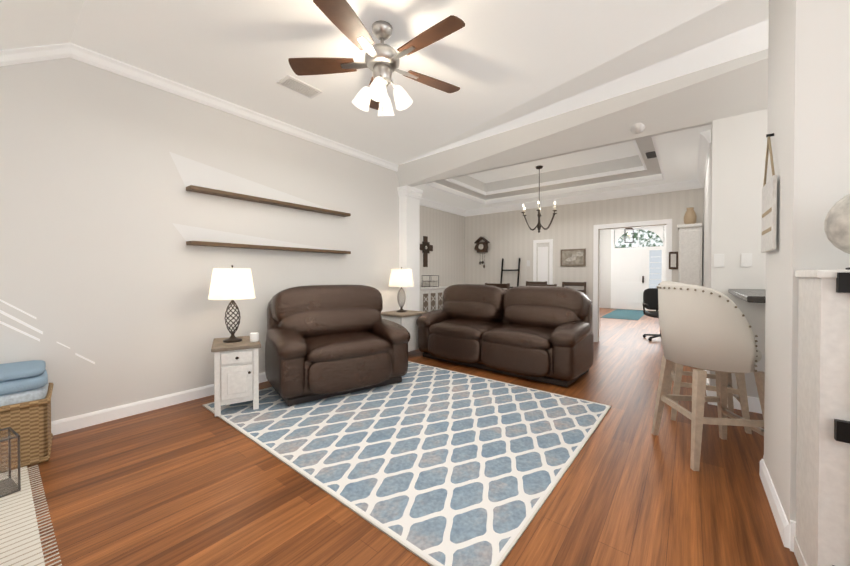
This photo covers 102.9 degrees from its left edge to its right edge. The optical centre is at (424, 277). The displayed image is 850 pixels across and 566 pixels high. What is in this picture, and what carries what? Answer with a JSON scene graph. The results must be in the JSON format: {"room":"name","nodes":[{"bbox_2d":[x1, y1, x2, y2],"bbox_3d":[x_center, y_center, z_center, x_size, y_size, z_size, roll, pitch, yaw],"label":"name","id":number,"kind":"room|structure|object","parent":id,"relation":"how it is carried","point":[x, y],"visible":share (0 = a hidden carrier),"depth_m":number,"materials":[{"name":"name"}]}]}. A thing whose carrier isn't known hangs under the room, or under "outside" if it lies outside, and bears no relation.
{"room":"living room","nodes":[
{"label":"living room","id":0,"kind":"room"},
{"bbox_2d":[0,57,398,420],"bbox_3d":[-2.482,-0.359,3.131,0.151,3.100,6.480,0,1,38],"label":"wall","id":1,"kind":"structure","parent":0,"point":[106,271],"depth_m":3.01,"materials":[{"name":"white paint"}]},
{"bbox_2d":[51,372,267,434],"bbox_3d":[-2.417,1.139,3.096,0.016,0.105,6.480,0,1,38],"label":"baseboard","id":2,"kind":"structure","parent":1,"relation":"attached to","point":[64,425],"depth_m":2.92,"materials":[{"name":"white wood"}]},
{"bbox_2d":[0,42,398,171],"bbox_3d":[-2.399,-0.837,3.061,0.060,1.942,6.480,0,1,38],"label":"crown molding","id":3,"kind":"structure","parent":1,"relation":"attached to","point":[14,56],"depth_m":3.06,"materials":[{"name":"white"}]},
{"bbox_2d":[186,241,350,253],"bbox_3d":[-1.657,-0.338,3.959,0.128,0.036,1.900,0,1,38],"label":"wall shelf","id":4,"kind":"object","parent":1,"relation":"attached to","point":[216,244],"visible":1,"depth_m":3.69,"materials":[{"name":"brown wood"}]},
{"bbox_2d":[186,185,350,216],"bbox_3d":[-1.657,-0.858,3.953,0.128,0.036,1.900,0,1,38],"label":"wall shelf","id":5,"kind":"object","parent":1,"relation":"attached to","point":[203,190],"visible":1,"depth_m":3.72,"materials":[{"name":"brown wood"}]},
{"bbox_2d":[0,0,768,164],"bbox_3d":[0.422,-0.859,0.881,7.490,1.852,6.520,0,1,38],"label":"ceiling","id":6,"kind":"structure","parent":0,"point":[505,65],"depth_m":2.67,"materials":[{"name":"white paint"}]},
{"bbox_2d":[277,75,322,98],"bbox_3d":[-1.183,-1.801,3.211,0.200,0.016,0.360,0,1,38],"label":"ceiling vent","id":7,"kind":"object","parent":6,"relation":"in","point":[294,84],"visible":1,"depth_m":3.19,"materials":[{"name":"white plastic"}]},
{"bbox_2d":[288,0,464,115],"bbox_3d":[-0.275,-1.489,2.418,1.259,0.625,1.306,0,1,38],"label":"ceiling fan","id":8,"kind":"object","parent":6,"relation":"hanging from","point":[382,61],"visible":1,"depth_m":2.38,"materials":[{"name":"brown wood"}]},
{"bbox_2d":[397,185,422,310],"bbox_3d":[-0.345,-0.168,5.791,0.465,2.659,0.430,0,1,38],"label":"column","id":9,"kind":"structure","parent":0,"point":[409,226],"depth_m":5.63,"materials":[{"name":"white paint"}]},
{"bbox_2d":[27,308,798,565],"bbox_3d":[2.554,1.215,5.508,9.800,0.100,16.400,0,1,38],"label":"floor","id":10,"kind":"structure","parent":0,"point":[195,482],"depth_m":1.86,"materials":[{"name":"brown wood"}]},
{"bbox_2d":[0,360,53,473],"bbox_3d":[-2.787,0.893,2.199,0.494,0.615,0.494,1,1,44],"label":"basket","id":11,"kind":"object","parent":10,"relation":"on","point":[26,388],"visible":1,"depth_m":2.16,"materials":[{"name":"wicker"}]},
{"bbox_2d":[0,465,61,565],"bbox_3d":[-2.430,1.211,0.706,1.900,0.012,2.245,0,1,38],"label":"woven rug","id":12,"kind":"object","parent":10,"relation":"on","point":[20,541],"visible":1,"depth_m":1.62,"materials":[{"name":"white fabric"}]},
{"bbox_2d":[0,427,20,497],"bbox_3d":[-2.413,1.006,1.855,0.218,0.372,0.218,0,1,30],"label":"lantern","id":13,"kind":"object","parent":12,"relation":"on","point":[9,486],"visible":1,"depth_m":1.90,"materials":[{"name":"grey metal"}]},
{"bbox_2d":[381,310,426,352],"bbox_3d":[-0.351,0.844,5.165,0.540,0.630,0.611,0,1,38],"label":"end table","id":14,"kind":"object","parent":10,"relation":"on","point":[407,319],"visible":0.21,"depth_m":4.98,"materials":[{"name":"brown wood"}]},
{"bbox_2d":[389,267,413,311],"bbox_3d":[-0.364,0.180,5.239,0.400,0.693,0.400,0,1,-25],"label":"table lamp","id":15,"kind":"object","parent":14,"relation":"on","point":[401,277],"visible":1,"depth_m":5.10,"materials":[{"name":"white fabric"}]},
{"bbox_2d":[202,361,610,565],"bbox_3d":[-0.176,1.186,3.135,2.940,0.009,2.390,1,1,40],"label":"rug","id":16,"kind":"object","parent":10,"relation":"on","point":[432,465],"visible":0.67,"depth_m":2.35,"materials":[{"name":"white fabric"}]},
{"bbox_2d":[211,336,260,416],"bbox_3d":[-1.764,0.888,3.171,0.380,0.585,0.551,0,1,-30],"label":"end table","id":17,"kind":"object","parent":16,"relation":"on","point":[236,372],"visible":0.98,"depth_m":2.96,"materials":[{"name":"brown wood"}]},
{"bbox_2d":[208,265,255,342],"bbox_3d":[-1.802,0.238,3.171,0.390,0.713,0.390,0,1,21],"label":"table lamp","id":18,"kind":"object","parent":17,"relation":"on","point":[232,284],"visible":1,"depth_m":3.04,"materials":[{"name":"white fabric"}]},
{"bbox_2d":[250,332,258,341],"bbox_3d":[-1.590,0.554,3.155,0.074,0.080,0.074,0,1,38],"label":"candle jar","id":19,"kind":"object","parent":17,"relation":"on","point":[254,336],"visible":1,"depth_m":3.12,"materials":[{"name":"white wax"}]},
{"bbox_2d":[265,285,409,405],"bbox_3d":[-0.985,0.628,3.770,1.420,1.089,1.025,0,1,-35],"label":"recliner","id":20,"kind":"object","parent":16,"relation":"on","point":[324,341],"visible":1,"depth_m":3.50,"materials":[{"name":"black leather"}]},
{"bbox_2d":[420,286,446,311],"bbox_3d":[0.062,0.666,6.332,0.401,0.980,0.950,0,1,38],"label":"sideboard","id":21,"kind":"object","parent":10,"relation":"on","point":[431,298],"visible":0.29,"depth_m":6.10,"materials":[{"name":"white wood"}]},
{"bbox_2d":[422,275,438,286],"bbox_3d":[0.104,0.064,6.420,0.187,0.220,0.286,0,1,38],"label":"wire basket","id":22,"kind":"object","parent":21,"relation":"on","point":[430,283],"visible":1,"depth_m":6.34,"materials":[{"name":"black metal"}]},
{"bbox_2d":[485,283,509,288],"bbox_3d":[1.267,0.624,5.479,0.440,1.082,0.500,0,1,38],"label":"dining chair","id":23,"kind":"object","parent":10,"relation":"on","point":[507,285],"visible":0.06,"depth_m":5.24,"materials":[{"name":"brown wood"}]},
{"bbox_2d":[416,284,593,386],"bbox_3d":[1.008,0.634,4.593,2.260,1.059,1.045,1,1,41],"label":"loveseat","id":24,"kind":"object","parent":10,"relation":"on","point":[544,334],"visible":1,"depth_m":4.18,"materials":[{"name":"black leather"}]},
{"bbox_2d":[500,258,519,287],"bbox_3d":[1.718,0.374,6.971,0.406,1.556,0.286,0,1,38],"label":"blanket ladder","id":25,"kind":"object","parent":10,"relation":"on","point":[518,270],"visible":0.27,"depth_m":6.97,"materials":[{"name":"black wood"}]},
{"bbox_2d":[526,281,546,285],"bbox_3d":[2.043,0.614,6.472,0.440,1.082,0.500,0,1,38],"label":"dining chair","id":26,"kind":"object","parent":10,"relation":"on","point":[527,282],"visible":0.1,"depth_m":6.64,"materials":[{"name":"brown wood"}]},
{"bbox_2d":[528,284,556,285],"bbox_3d":[1.819,0.629,5.048,0.440,1.082,0.500,0,1,38],"label":"dining table","id":27,"kind":"object","parent":10,"relation":"on","point":[541,285],"visible":0.06,"depth_m":4.86,"materials":[{"name":"brown wood"}]},
{"bbox_2d":[562,282,585,294],"bbox_3d":[2.595,0.618,6.041,0.440,1.082,0.500,0,1,38],"label":"dining chair","id":28,"kind":"object","parent":10,"relation":"on","point":[574,284],"visible":0.1,"depth_m":6.17,"materials":[{"name":"brown wood"}]},
{"bbox_2d":[600,309,645,319],"bbox_3d":[6.161,1.108,10.366,0.900,0.008,2.900,0,1,38],"label":"runner rug","id":29,"kind":"object","parent":10,"relation":"on","point":[626,314],"visible":1,"depth_m":10.18,"materials":[{"name":"teal fabric"}]},
{"bbox_2d":[642,288,660,340],"bbox_3d":[4.416,0.682,6.291,0.606,0.949,0.638,0,1,18],"label":"office chair","id":30,"kind":"object","parent":10,"relation":"on","point":[650,298],"visible":0.4,"depth_m":6.52,"materials":[{"name":"black leather"}]},
{"bbox_2d":[677,223,701,285],"bbox_3d":[3.990,0.189,5.117,0.290,1.960,0.379,0,1,38],"label":"tall cabinet","id":31,"kind":"object","parent":10,"relation":"on","point":[690,254],"visible":0.42,"depth_m":4.97,"materials":[{"name":"white wood"}]},
{"bbox_2d":[684,207,696,223],"bbox_3d":[4.003,-0.922,5.114,0.158,0.260,0.160,0,1,38],"label":"vase","id":32,"kind":"object","parent":31,"relation":"on","point":[690,216],"visible":0.83,"depth_m":5.07,"materials":[{"name":"beige ceramic"}]},
{"bbox_2d":[658,281,751,433],"bbox_3d":[2.373,0.613,2.945,0.579,1.160,0.556,0,1,30],"label":"bar stool","id":33,"kind":"object","parent":10,"relation":"on","point":[739,394],"depth_m":2.83,"materials":[{"name":"white wood"}]},
{"bbox_2d":[651,283,764,470],"bbox_3d":[1.916,0.620,2.320,0.579,1.160,0.556,0,1,8],"label":"bar stool","id":34,"kind":"object","parent":10,"relation":"on","point":[705,328],"visible":1,"depth_m":2.14,"materials":[{"name":"beige fabric"}]},
{"bbox_2d":[794,274,849,565],"bbox_3d":[1.769,0.607,1.151,0.630,1.210,0.346,0,1,38],"label":"fireplace","id":35,"kind":"object","parent":10,"relation":"on","point":[822,538],"depth_m":1.22,"materials":[{"name":"white stone"}]},
{"bbox_2d":[824,194,849,269],"bbox_3d":[1.649,-0.182,1.250,0.228,0.304,0.225,0,1,38],"label":"decorative orb","id":36,"kind":"object","parent":35,"relation":"on","point":[837,226],"visible":0.98,"depth_m":1.27,"materials":[{"name":"beige stone"}]},
{"bbox_2d":[420,205,464,286],"bbox_3d":[0.139,-0.450,6.869,0.136,3.200,2.640,0,1,38],"label":"wall","id":37,"kind":"structure","parent":0,"point":[444,231],"depth_m":7.10,"materials":[{"name":"paint"}]},
{"bbox_2d":[420,236,432,266],"bbox_3d":[0.020,-0.507,6.594,0.042,0.600,0.460,0,1,38],"label":"art","id":38,"kind":"object","parent":37,"relation":"attached to","point":[426,247],"visible":0.83,"depth_m":6.59,"materials":[{"name":"brown wood"}]},
{"bbox_2d":[420,198,465,215],"bbox_3d":[0.248,-1.450,6.843,0.085,0.120,2.070,0,1,38],"label":"crown molding","id":39,"kind":"structure","parent":37,"relation":"attached to","point":[423,202],"depth_m":6.96,"materials":[{"name":"white"}]},
{"bbox_2d":[412,124,711,209],"bbox_3d":[1.871,-1.766,5.552,4.470,0.540,2.560,0,1,38],"label":"ceiling","id":40,"kind":"structure","parent":0,"point":[622,166],"depth_m":5.54,"materials":[{"name":"white paint"}]},
{"bbox_2d":[521,165,556,232],"bbox_3d":[1.890,-1.291,5.606,0.613,1.090,0.605,0,1,38],"label":"dining chandelier","id":41,"kind":"object","parent":40,"relation":"hanging from","point":[538,225],"visible":1,"depth_m":5.58,"materials":[{"name":"brown metal"}]},
{"bbox_2d":[643,150,656,158],"bbox_3d":[2.895,-1.575,4.335,0.150,0.014,0.320,0,1,38],"label":"ceiling vent","id":42,"kind":"object","parent":40,"relation":"in","point":[649,154],"visible":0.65,"depth_m":4.31,"materials":[{"name":"white plastic"}]},
{"bbox_2d":[397,49,767,186],"bbox_3d":[1.400,-1.798,3.934,5.720,0.640,0.570,0,1,38],"label":"ceiling beam","id":43,"kind":"structure","parent":0,"point":[709,95],"depth_m":3.48,"materials":[{"name":"white paint"}]},
{"bbox_2d":[465,188,703,341],"bbox_3d":[2.622,-0.446,6.527,4.230,3.200,0.158,0,1,38],"label":"wall","id":44,"kind":"structure","parent":0,"point":[511,237],"depth_m":6.42,"materials":[{"name":"paint"}]},
{"bbox_2d":[474,237,489,267],"bbox_3d":[1.251,-0.551,7.444,0.340,0.690,0.130,0,1,38],"label":"cuckoo clock","id":45,"kind":"object","parent":44,"relation":"attached to","point":[481,247],"visible":1,"depth_m":7.41,"materials":[{"name":"brown wood"}]},
{"bbox_2d":[561,249,585,265],"bbox_3d":[2.760,-0.374,6.323,0.440,0.320,0.026,0,1,38],"label":"framed picture","id":46,"kind":"object","parent":44,"relation":"attached to","point":[573,257],"visible":1,"depth_m":6.30,"materials":[{"name":"brown wood"}]},
{"bbox_2d":[464,180,703,216],"bbox_3d":[2.559,-1.445,6.436,4.230,0.120,0.085,0,1,38],"label":"crown molding","id":47,"kind":"structure","parent":44,"relation":"attached to","point":[685,185],"depth_m":6.06,"materials":[{"name":"white"}]},
{"bbox_2d":[669,252,677,268],"bbox_3d":[3.957,-0.274,5.395,0.120,0.280,0.021,0,1,38],"label":"picture frame","id":48,"kind":"object","parent":44,"relation":"attached to","point":[673,260],"visible":1,"depth_m":5.39,"materials":[{"name":"brown wood"}]},
{"bbox_2d":[599,225,665,310],"bbox_3d":[7.401,-0.501,11.505,3.070,3.200,0.190,0,1,38],"label":"wall","id":49,"kind":"structure","parent":0,"point":[632,273],"depth_m":11.70,"materials":[{"name":"white paint"}]},
{"bbox_2d":[631,123,644,133],"bbox_3d":[2.186,-1.539,3.481,0.130,0.038,0.130,0,-42,38],"label":"smoke detector","id":50,"kind":"object","parent":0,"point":[636,128],"visible":0.9,"depth_m":3.47,"materials":[{"name":"white plastic"}]},
{"bbox_2d":[703,145,710,395],"bbox_3d":[5.752,-0.452,7.013,0.136,3.200,9.300,0,1,38],"label":"wall","id":51,"kind":"structure","parent":0,"point":[706,233],"depth_m":3.97,"materials":[{"name":"white paint"}]},
{"bbox_2d":[696,130,710,187],"bbox_3d":[3.485,-1.422,4.256,0.085,0.120,2.160,0,1,38],"label":"crown molding","id":52,"kind":"structure","parent":51,"relation":"attached to","point":[704,146],"depth_m":3.93,"materials":[{"name":"white"}]},
{"bbox_2d":[708,109,767,413],"bbox_3d":[2.926,-0.140,3.148,0.446,2.660,0.276,0,1,38],"label":"wall","id":53,"kind":"structure","parent":0,"point":[738,149],"depth_m":3.05,"materials":[{"name":"white paint"}]},
{"bbox_2d":[714,254,723,266],"bbox_3d":[2.727,-0.159,3.141,0.072,0.120,0.011,0,1,38],"label":"switch plate","id":54,"kind":"object","parent":53,"relation":"attached to","point":[718,260],"visible":1,"depth_m":3.14,"materials":[{"name":"white plastic"}]},
{"bbox_2d":[741,253,751,266],"bbox_3d":[2.873,-0.158,3.027,0.072,0.120,0.011,0,1,38],"label":"switch plate","id":55,"kind":"object","parent":53,"relation":"attached to","point":[746,259],"visible":1,"depth_m":3.02,"materials":[{"name":"white plastic"}]},
{"bbox_2d":[728,289,765,302],"bbox_3d":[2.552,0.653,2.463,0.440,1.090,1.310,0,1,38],"label":"countertop","id":56,"kind":"structure","parent":0,"point":[753,295],"depth_m":2.34,"materials":[{"name":"grey stone"}]},
{"bbox_2d":[764,0,849,524],"bbox_3d":[3.081,-0.334,0.782,3.170,3.100,0.670,0,1,38],"label":"wall","id":57,"kind":"structure","parent":0,"point":[808,124],"depth_m":1.49,"materials":[{"name":"white paint"}]},
{"bbox_2d":[761,133,776,252],"bbox_3d":[1.890,-0.467,1.858,0.030,0.643,0.340,0,1,38],"label":"hanging sign","id":58,"kind":"object","parent":57,"relation":"attached to","point":[769,215],"visible":1,"depth_m":1.82,"materials":[{"name":"white wood"}]},
{"bbox_2d":[759,455,795,551],"bbox_3d":[3.075,1.151,0.803,3.186,0.130,0.702,0,1,38],"label":"baseboard","id":59,"kind":"structure","parent":57,"relation":"attached to","point":[787,531],"depth_m":1.64,"materials":[{"name":"white wood"}]},
{"bbox_3d":[5.335,-1.997,8.845,3.070,0.150,6.900,0,1,38],"label":"ceiling","id":60,"kind":"structure","parent":0,"visible":0},
{"bbox_2d":[624,228,633,242],"bbox_3d":[5.664,-1.449,9.393,0.213,0.957,0.213,0,1,38],"label":"lantern pendant light","id":61,"kind":"object","parent":60,"relation":"hanging from","point":[625,229],"visible":0.77,"depth_m":9.40,"materials":[{"name":"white metal"}]}
]}

